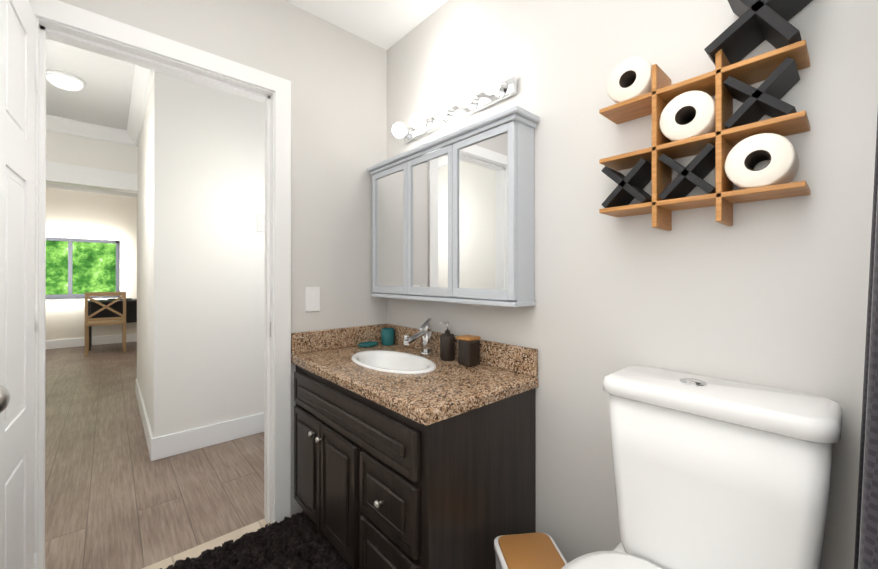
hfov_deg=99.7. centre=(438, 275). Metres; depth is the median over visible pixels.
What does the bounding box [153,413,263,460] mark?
baseboard
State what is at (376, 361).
sink
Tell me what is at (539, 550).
trash bin
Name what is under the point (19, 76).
door
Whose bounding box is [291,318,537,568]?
bathroom vanity
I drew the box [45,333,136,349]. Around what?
baseboard
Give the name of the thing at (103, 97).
ceiling
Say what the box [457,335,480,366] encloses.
canister
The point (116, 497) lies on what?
floor
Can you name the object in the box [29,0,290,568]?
door frame
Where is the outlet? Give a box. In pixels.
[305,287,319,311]
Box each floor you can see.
[45,341,264,568]
[142,518,270,568]
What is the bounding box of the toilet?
[561,366,842,568]
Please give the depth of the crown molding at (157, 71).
2.51 m
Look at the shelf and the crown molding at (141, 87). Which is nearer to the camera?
the shelf
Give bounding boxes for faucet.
[403,318,432,355]
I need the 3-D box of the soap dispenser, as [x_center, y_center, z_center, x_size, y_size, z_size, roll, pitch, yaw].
[0.035,0.285,1.628,0.073,0.168,0.066,0,0,-42]
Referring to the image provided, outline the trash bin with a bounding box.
[494,532,566,568]
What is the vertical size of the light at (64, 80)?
0.071 m
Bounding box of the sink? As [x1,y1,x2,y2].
[351,350,435,373]
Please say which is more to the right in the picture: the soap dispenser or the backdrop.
the soap dispenser
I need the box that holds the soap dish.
[358,341,377,346]
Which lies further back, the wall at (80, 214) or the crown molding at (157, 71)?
the wall at (80, 214)
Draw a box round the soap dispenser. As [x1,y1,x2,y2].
[440,321,454,360]
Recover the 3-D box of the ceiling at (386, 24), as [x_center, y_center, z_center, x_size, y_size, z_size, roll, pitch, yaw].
[-0.009,-1.323,0.622,1.800,0.060,2.620,0,0,-42]
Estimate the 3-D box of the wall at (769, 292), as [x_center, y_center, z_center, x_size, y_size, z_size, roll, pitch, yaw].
[0.618,-0.101,1.177,0.120,2.500,2.620,0,0,-42]
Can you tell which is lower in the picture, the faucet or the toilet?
the toilet
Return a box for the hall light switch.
[257,214,264,231]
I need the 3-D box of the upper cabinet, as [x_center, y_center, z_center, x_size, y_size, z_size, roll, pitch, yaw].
[-0.010,-0.236,1.679,0.144,0.696,0.987,0,0,-42]
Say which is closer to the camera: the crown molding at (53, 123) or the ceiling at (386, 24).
the ceiling at (386, 24)
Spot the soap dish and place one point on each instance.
(369, 344)
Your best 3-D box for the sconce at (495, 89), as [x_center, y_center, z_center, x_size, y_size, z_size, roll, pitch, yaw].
[0.018,-0.735,1.663,0.125,0.074,0.720,0,0,-42]
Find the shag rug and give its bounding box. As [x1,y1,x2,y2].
[160,510,352,568]
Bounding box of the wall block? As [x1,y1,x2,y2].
[137,71,264,437]
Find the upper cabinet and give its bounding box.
[367,105,539,307]
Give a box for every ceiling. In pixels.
[46,38,136,197]
[284,0,447,49]
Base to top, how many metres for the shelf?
0.549 m
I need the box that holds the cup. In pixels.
[381,328,394,345]
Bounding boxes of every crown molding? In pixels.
[46,114,126,144]
[126,65,156,146]
[157,71,263,102]
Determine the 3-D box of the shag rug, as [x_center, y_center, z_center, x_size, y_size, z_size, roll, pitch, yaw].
[-0.457,1.128,1.061,0.682,0.039,1.280,0,0,-42]
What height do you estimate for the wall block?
2.550 m
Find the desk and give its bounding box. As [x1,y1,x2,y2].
[88,298,136,349]
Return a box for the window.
[46,237,119,298]
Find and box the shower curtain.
[854,113,877,568]
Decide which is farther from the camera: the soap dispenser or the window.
the window
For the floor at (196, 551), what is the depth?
1.58 m
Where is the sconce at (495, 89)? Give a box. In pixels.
[392,73,516,142]
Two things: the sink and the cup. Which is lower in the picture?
the sink
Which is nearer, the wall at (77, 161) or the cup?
the cup
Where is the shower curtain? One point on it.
(866, 547)
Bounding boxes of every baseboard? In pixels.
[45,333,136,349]
[135,379,152,460]
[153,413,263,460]
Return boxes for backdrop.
[46,241,115,294]
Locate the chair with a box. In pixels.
[84,292,125,356]
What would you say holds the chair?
on the floor at (116, 497)
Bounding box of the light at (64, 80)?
[46,70,85,90]
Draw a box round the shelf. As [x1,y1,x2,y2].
[599,0,812,230]
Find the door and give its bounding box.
[0,0,38,568]
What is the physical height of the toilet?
0.893 m
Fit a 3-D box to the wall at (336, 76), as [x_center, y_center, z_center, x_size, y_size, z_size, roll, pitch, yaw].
[-0.920,-0.125,1.643,1.800,2.550,0.120,0,0,-42]
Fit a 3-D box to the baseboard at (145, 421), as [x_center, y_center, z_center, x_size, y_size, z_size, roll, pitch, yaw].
[-2.381,1.083,2.977,0.015,0.140,1.809,0,0,-42]
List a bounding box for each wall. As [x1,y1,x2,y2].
[46,130,137,192]
[46,188,136,339]
[58,0,386,515]
[387,0,877,568]
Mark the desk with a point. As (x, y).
(131, 309)

